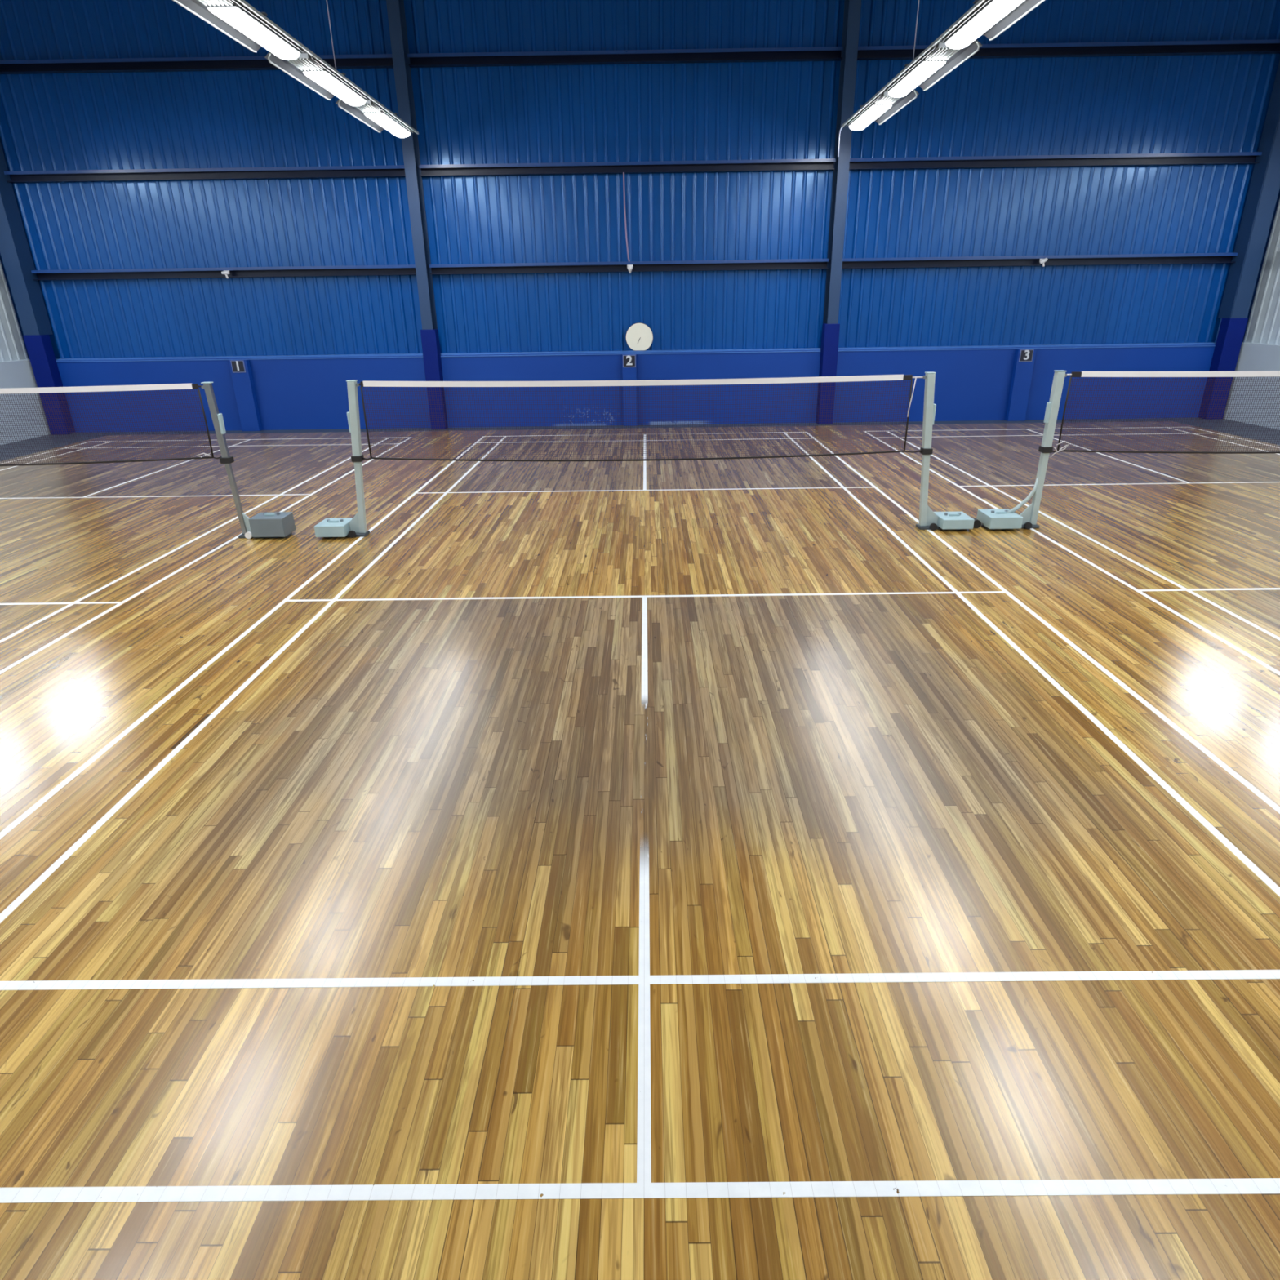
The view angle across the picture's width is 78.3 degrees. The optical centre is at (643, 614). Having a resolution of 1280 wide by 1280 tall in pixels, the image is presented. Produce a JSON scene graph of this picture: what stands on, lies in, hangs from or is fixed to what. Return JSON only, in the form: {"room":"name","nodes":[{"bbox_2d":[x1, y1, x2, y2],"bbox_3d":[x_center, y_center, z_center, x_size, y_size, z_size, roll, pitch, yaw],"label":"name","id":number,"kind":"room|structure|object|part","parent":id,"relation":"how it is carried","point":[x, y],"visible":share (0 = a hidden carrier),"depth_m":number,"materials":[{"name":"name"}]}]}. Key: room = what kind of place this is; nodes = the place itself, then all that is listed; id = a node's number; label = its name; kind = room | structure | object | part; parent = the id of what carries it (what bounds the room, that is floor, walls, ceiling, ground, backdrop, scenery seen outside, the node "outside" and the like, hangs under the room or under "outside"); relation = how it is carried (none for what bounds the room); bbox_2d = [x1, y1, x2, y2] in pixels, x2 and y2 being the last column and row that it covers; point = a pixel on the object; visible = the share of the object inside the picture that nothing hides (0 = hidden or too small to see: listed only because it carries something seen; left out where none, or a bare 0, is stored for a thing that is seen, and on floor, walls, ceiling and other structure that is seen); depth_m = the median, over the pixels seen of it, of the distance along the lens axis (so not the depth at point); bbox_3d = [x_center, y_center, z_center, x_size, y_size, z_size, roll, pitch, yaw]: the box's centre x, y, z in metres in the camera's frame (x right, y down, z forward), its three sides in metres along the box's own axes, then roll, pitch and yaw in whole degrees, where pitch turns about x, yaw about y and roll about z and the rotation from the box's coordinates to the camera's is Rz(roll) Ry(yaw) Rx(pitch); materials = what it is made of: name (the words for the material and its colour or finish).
{"room":"sports hall","nodes":[
{"label":"sports hall","id":0,"kind":"room"},
{"bbox_2d":[0,260,50,444],"bbox_3d":[-12.045,-3.995,5.536,0.300,8.212,19.000,-1,22,0],"label":"wall","id":1,"kind":"structure","parent":0,"point":[15,367],"depth_m":14.89,"materials":[{"name":"white paint"}]},
{"bbox_2d":[0,142,75,434],"bbox_3d":[-11.652,-7.456,14.270,0.340,8.212,0.370,-1,22,0],"label":"column","id":2,"kind":"structure","parent":0,"point":[15,251],"depth_m":14.78,"materials":[{"name":"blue metal"}]},
{"bbox_2d":[0,417,1279,1279],"bbox_3d":[-0.205,-0.216,7.094,24.470,0.301,19.950,-1,22,0],"label":"floor","id":3,"kind":"structure","parent":0,"point":[860,783],"depth_m":3.43,"materials":[{"name":"brown wood"}]},
{"bbox_2d":[200,382,295,538],"bbox_3d":[-4.077,-1.572,8.096,0.615,1.587,0.280,-1,22,0],"label":"net post","id":4,"kind":"object","parent":3,"relation":"on","point":[272,524],"visible":1,"depth_m":8.20,"materials":[{"name":"metal"}]},
{"bbox_3d":[-4.035,-0.847,8.382,0.510,0.028,0.140,-1,22,0],"label":"plate","id":5,"kind":"part","parent":4,"relation":"part of","materials":[{"name":"paint"}]},
{"bbox_3d":[-3.938,-1.050,8.278,0.110,0.022,0.016,-1,22,0],"label":"handle","id":6,"kind":"part","parent":4,"relation":"part of","materials":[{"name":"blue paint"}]},
{"bbox_2d":[314,379,369,537],"bbox_3d":[-3.129,-1.583,8.090,0.622,1.587,0.340,-1,22,0],"label":"net post","id":7,"kind":"object","parent":3,"relation":"on","point":[355,526],"visible":1,"depth_m":8.18,"materials":[{"name":"metal"}]},
{"bbox_3d":[-3.276,-0.983,8.304,0.110,0.022,0.016,-1,22,0],"label":"handle","id":8,"kind":"part","parent":7,"relation":"part of","materials":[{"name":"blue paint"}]},
{"bbox_3d":[-3.175,-0.857,8.377,0.470,0.028,0.140,-1,22,0],"label":"plate","id":9,"kind":"part","parent":7,"relation":"part of","materials":[{"name":"paint"}]},
{"bbox_2d":[359,374,923,461],"bbox_3d":[-0.030,-1.962,7.931,5.730,0.828,0.029,-1,22,0],"label":"net","id":10,"kind":"object","parent":7,"relation":"attached to","point":[882,378],"visible":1,"depth_m":7.92,"materials":[{"name":"fabric"}]},
{"bbox_3d":[-2.807,-1.937,7.950,0.021,0.709,0.017,8,23,21],"label":"cord","id":11,"kind":"part","parent":10,"relation":"part of","materials":[{"name":"black fabric"}]},
{"bbox_3d":[-0.068,-1.613,8.073,5.466,0.075,0.020,-1,22,0],"label":"cord","id":12,"kind":"part","parent":10,"relation":"part of","materials":[{"name":"black fabric"}]},
{"bbox_3d":[2.662,-1.998,7.918,0.021,0.702,0.017,-9,23,-20],"label":"cord","id":13,"kind":"part","parent":10,"relation":"part of","materials":[{"name":"black fabric"}]},
{"bbox_2d":[386,0,447,429],"bbox_3d":[-4.122,-7.545,14.223,0.285,8.212,0.370,-1,22,0],"label":"column","id":14,"kind":"structure","parent":3,"relation":"on","point":[395,8],"depth_m":14.24,"materials":[{"name":"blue metal"}]},
{"bbox_2d":[816,0,861,424],"bbox_3d":[3.532,-7.635,14.175,0.285,8.212,0.370,-1,22,0],"label":"column","id":15,"kind":"structure","parent":3,"relation":"on","point":[851,17],"depth_m":14.20,"materials":[{"name":"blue metal"}]},
{"bbox_2d":[915,372,974,530],"bbox_3d":[3.093,-1.656,8.051,0.643,1.587,0.340,-1,22,0],"label":"net post","id":16,"kind":"object","parent":3,"relation":"on","point":[929,519],"visible":1,"depth_m":8.14,"materials":[{"name":"metal"}]},
{"bbox_3d":[3.155,-0.932,8.338,0.500,0.028,0.140,-1,22,0],"label":"plate","id":17,"kind":"part","parent":16,"relation":"part of","materials":[{"name":"paint"}]},
{"bbox_3d":[3.263,-1.046,8.268,0.110,0.022,0.016,-1,22,0],"label":"handle","id":18,"kind":"part","parent":16,"relation":"part of","materials":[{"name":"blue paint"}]},
{"bbox_2d":[973,369,1066,528],"bbox_3d":[3.821,-1.665,8.046,0.733,1.587,0.360,-1,22,0],"label":"net post","id":19,"kind":"object","parent":3,"relation":"on","point":[1000,518],"visible":0.98,"depth_m":8.13,"materials":[{"name":"metal"}]},
{"bbox_3d":[3.753,-1.071,8.258,0.110,0.022,0.016,-1,22,0],"label":"handle","id":20,"kind":"part","parent":19,"relation":"part of","materials":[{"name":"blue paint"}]},
{"bbox_3d":[3.885,-0.941,8.333,0.550,0.028,0.140,-1,22,0],"label":"plate","id":21,"kind":"part","parent":19,"relation":"part of","materials":[{"name":"paint"}]},
{"bbox_3d":[-10.578,-1.495,8.136,0.593,1.587,0.340,-1,22,0],"label":"net post","id":22,"kind":"object","parent":3,"relation":"on","visible":0},
{"bbox_2d":[0,383,221,466],"bbox_3d":[-7.341,-1.887,7.968,5.993,0.800,0.037,-1,22,0],"label":"net","id":23,"kind":"object","parent":22,"relation":"attached to","point":[169,387],"visible":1,"depth_m":7.95,"materials":[{"name":"fabric"}]},
{"bbox_3d":[-7.332,-1.554,8.108,5.816,0.078,0.020,-1,22,0],"label":"cord","id":24,"kind":"part","parent":23,"relation":"part of","materials":[{"name":"black fabric"}]},
{"bbox_3d":[-4.428,-1.931,7.955,0.021,0.679,0.017,-9,23,-20],"label":"cord","id":25,"kind":"part","parent":23,"relation":"part of","materials":[{"name":"black fabric"}]},
{"bbox_3d":[10.277,-1.741,8.006,0.593,1.587,0.340,-1,22,0],"label":"net post","id":26,"kind":"object","parent":3,"relation":"on","visible":0},
{"bbox_2d":[1049,370,1279,457],"bbox_3d":[7.089,-2.032,7.883,5.878,0.850,0.046,-1,22,0],"label":"net","id":27,"kind":"object","parent":26,"relation":"attached to","point":[1260,374],"visible":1,"depth_m":7.89,"materials":[{"name":"fabric"}]},
{"bbox_3d":[4.228,-2.013,7.909,0.021,0.724,0.017,8,23,21],"label":"cord","id":28,"kind":"part","parent":27,"relation":"part of","materials":[{"name":"black fabric"}]},
{"bbox_3d":[7.099,-1.691,8.031,5.730,0.080,0.020,-1,22,0],"label":"cord","id":29,"kind":"part","parent":27,"relation":"part of","materials":[{"name":"black fabric"}]},
{"bbox_2d":[0,0,1279,432],"bbox_3d":[-0.247,-7.644,14.334,24.270,8.212,0.420,-1,22,0],"label":"wall","id":30,"kind":"structure","parent":0,"point":[299,340],"depth_m":14.46,"materials":[{"name":"blue metal"}]},
{"bbox_2d":[0,53,393,74],"bbox_3d":[-7.885,-9.503,13.584,7.270,0.170,0.140,-1,22,0],"label":"beam","id":31,"kind":"structure","parent":30,"relation":"attached to","point":[370,60],"depth_m":13.62,"materials":[{"name":"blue metal"}]},
{"bbox_2d":[4,164,405,182],"bbox_3d":[-7.862,-7.951,14.198,7.270,0.170,0.140,-1,22,0],"label":"beam","id":32,"kind":"structure","parent":30,"relation":"attached to","point":[392,171],"depth_m":14.24,"materials":[{"name":"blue metal"}]},
{"bbox_2d":[31,264,416,279],"bbox_3d":[-7.841,-6.435,14.798,7.270,0.170,0.140,-1,22,0],"label":"beam","id":33,"kind":"structure","parent":30,"relation":"attached to","point":[399,269],"depth_m":14.85,"materials":[{"name":"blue metal"}]},
{"bbox_2d":[221,270,230,278],"bbox_3d":[-7.815,-6.359,14.712,0.130,0.140,0.084,-1,22,0],"label":"wall fitting","id":34,"kind":"object","parent":33,"relation":"attached to","point":[227,272],"visible":1,"depth_m":14.68,"materials":[{"name":"white plastic"}]},
{"bbox_2d":[230,360,245,373],"bbox_3d":[-7.859,-4.802,15.230,0.250,0.225,0.026,-1,22,0],"label":"number plate","id":35,"kind":"object","parent":30,"relation":"attached to","point":[238,366],"visible":1,"depth_m":15.22,"materials":[{"name":"paint"}]},
{"bbox_2d":[407,46,843,67],"bbox_3d":[-0.323,-9.593,13.537,7.455,0.170,0.140,-1,22,0],"label":"beam","id":36,"kind":"structure","parent":30,"relation":"attached to","point":[821,53],"depth_m":13.57,"materials":[{"name":"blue metal"}]},
{"bbox_2d":[418,158,835,177],"bbox_3d":[-0.301,-8.040,14.151,7.455,0.170,0.140,-1,22,0],"label":"beam","id":37,"kind":"structure","parent":30,"relation":"attached to","point":[815,164],"depth_m":14.19,"materials":[{"name":"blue metal"}]},
{"bbox_2d":[622,172,630,261],"bbox_3d":[-0.317,-7.274,14.435,0.098,1.469,0.153,-1,22,0],"label":"cable","id":38,"kind":"object","parent":37,"relation":"hanging from","point":[623,172],"visible":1,"depth_m":14.47,"materials":[{"name":"black rubber"}]},
{"bbox_2d":[429,258,829,274],"bbox_3d":[-0.279,-6.524,14.751,7.455,0.170,0.140,-1,22,0],"label":"beam","id":39,"kind":"structure","parent":30,"relation":"attached to","point":[790,264],"depth_m":14.80,"materials":[{"name":"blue metal"}]},
{"bbox_2d":[626,264,633,273],"bbox_3d":[-0.256,-6.448,14.678,0.121,0.150,0.123,-1,22,0],"label":"wall fitting","id":40,"kind":"object","parent":39,"relation":"attached to","point":[629,267],"visible":1,"depth_m":14.65,"materials":[{"name":"white plastic"}]},
{"bbox_2d":[622,355,635,367],"bbox_3d":[-0.281,-4.891,15.183,0.250,0.225,0.026,-1,22,0],"label":"number plate","id":41,"kind":"object","parent":30,"relation":"attached to","point":[628,361],"visible":1,"depth_m":15.18,"materials":[{"name":"paint"}]},
{"bbox_2d":[625,322,653,351],"bbox_3d":[-0.085,-5.373,15.213,0.536,0.513,0.066,-1,22,0],"label":"wall clock","id":42,"kind":"object","parent":30,"relation":"on","point":[639,336],"visible":1,"depth_m":15.19,"materials":[{"name":"white plastic"}]},
{"bbox_2d":[1018,349,1033,361],"bbox_3d":[7.365,-4.981,15.135,0.250,0.225,0.026,-1,22,0],"label":"number plate","id":43,"kind":"object","parent":30,"relation":"attached to","point":[1025,355],"visible":1,"depth_m":15.13,"materials":[{"name":"paint"}]},
{"bbox_2d":[841,252,1238,268],"bbox_3d":[7.335,-6.614,14.703,7.375,0.170,0.140,-1,22,0],"label":"beam","id":44,"kind":"structure","parent":30,"relation":"attached to","point":[1181,258],"depth_m":14.75,"materials":[{"name":"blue metal"}]},
{"bbox_2d":[1039,257,1048,266],"bbox_3d":[7.423,-6.545,14.614,0.138,0.153,0.084,-1,22,0],"label":"wall fitting","id":45,"kind":"object","parent":44,"relation":"attached to","point":[1042,261],"visible":1,"depth_m":14.59,"materials":[{"name":"white plastic"}]},
{"bbox_2d":[848,151,1262,170],"bbox_3d":[7.314,-8.130,14.103,7.375,0.170,0.140,-1,22,0],"label":"beam","id":46,"kind":"structure","parent":30,"relation":"attached to","point":[1240,157],"depth_m":14.14,"materials":[{"name":"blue metal"}]},
{"bbox_2d":[857,39,1279,60],"bbox_3d":[7.292,-9.683,13.489,7.375,0.170,0.140,-1,22,0],"label":"beam","id":47,"kind":"structure","parent":30,"relation":"attached to","point":[1272,46],"depth_m":13.52,"materials":[{"name":"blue metal"}]},
{"bbox_2d":[1198,60,1279,419],"bbox_3d":[11.166,-7.726,14.127,0.340,8.212,0.370,-1,22,0],"label":"column","id":48,"kind":"structure","parent":0,"point":[1264,184],"depth_m":14.46,"materials":[{"name":"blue metal"}]},
{"bbox_2d":[1222,197,1279,430],"bbox_3d":[11.523,-4.273,5.389,0.300,8.212,19.000,-1,22,0],"label":"wall","id":49,"kind":"structure","parent":0,"point":[1260,350],"depth_m":14.61,"materials":[{"name":"white paint"}]},
{"bbox_3d":[-0.316,-8.026,4.004,24.470,0.100,19.950,-1,22,0],"label":"ceiling","id":50,"kind":"structure","parent":0,"visible":0},
{"bbox_2d":[236,0,418,134],"bbox_3d":[-3.841,-6.630,5.223,0.193,3.300,15.380,-1,22,0],"label":"rail","id":51,"kind":"object","parent":50,"relation":"hanging from","point":[262,15],"visible":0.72,"depth_m":9.18,"materials":[{"name":"metal"}]},
{"bbox_2d":[172,0,304,59],"bbox_3d":[-4.039,-5.858,7.796,0.557,0.142,1.982,-1,22,0],"label":"strip light","id":52,"kind":"object","parent":51,"relation":"attached to","point":[231,18],"visible":0.92,"depth_m":7.81,"materials":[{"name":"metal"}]},
{"bbox_2d":[264,51,368,106],"bbox_3d":[-4.035,-6.668,9.842,0.557,0.142,1.982,-1,22,0],"label":"strip light","id":53,"kind":"object","parent":51,"relation":"attached to","point":[305,68],"visible":0.87,"depth_m":9.62,"materials":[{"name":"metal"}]},
{"bbox_2d":[335,98,413,137],"bbox_3d":[-4.032,-7.477,11.888,0.557,0.142,1.982,-1,22,0],"label":"strip light","id":54,"kind":"object","parent":51,"relation":"attached to","point":[370,113],"visible":0.84,"depth_m":11.70,"materials":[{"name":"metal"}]},
{"bbox_2d":[837,0,985,156],"bbox_3d":[3.308,-6.552,5.313,0.193,3.700,15.511,-1,22,0],"label":"rail","id":55,"kind":"object","parent":50,"relation":"hanging from","point":[977,2],"visible":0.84,"depth_m":9.35,"materials":[{"name":"metal"}]},
{"bbox_2d":[846,89,919,130],"bbox_3d":[3.560,-7.567,11.840,0.557,0.142,1.982,-1,22,0],"label":"strip light","id":56,"kind":"object","parent":55,"relation":"attached to","point":[883,107],"visible":0.84,"depth_m":11.64,"materials":[{"name":"white plastic"}]},
{"bbox_2d":[884,40,982,97],"bbox_3d":[3.557,-6.758,9.795,0.557,0.142,1.982,-1,22,0],"label":"strip light","id":57,"kind":"object","parent":55,"relation":"attached to","point":[940,60],"visible":0.86,"depth_m":9.57,"materials":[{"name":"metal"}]},
{"bbox_2d":[941,0,1044,48],"bbox_3d":[3.553,-5.948,7.749,0.557,0.142,1.982,-1,22,0],"label":"strip light","id":58,"kind":"object","parent":55,"relation":"attached to","point":[992,18],"visible":0.91,"depth_m":7.98,"materials":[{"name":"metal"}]}
]}

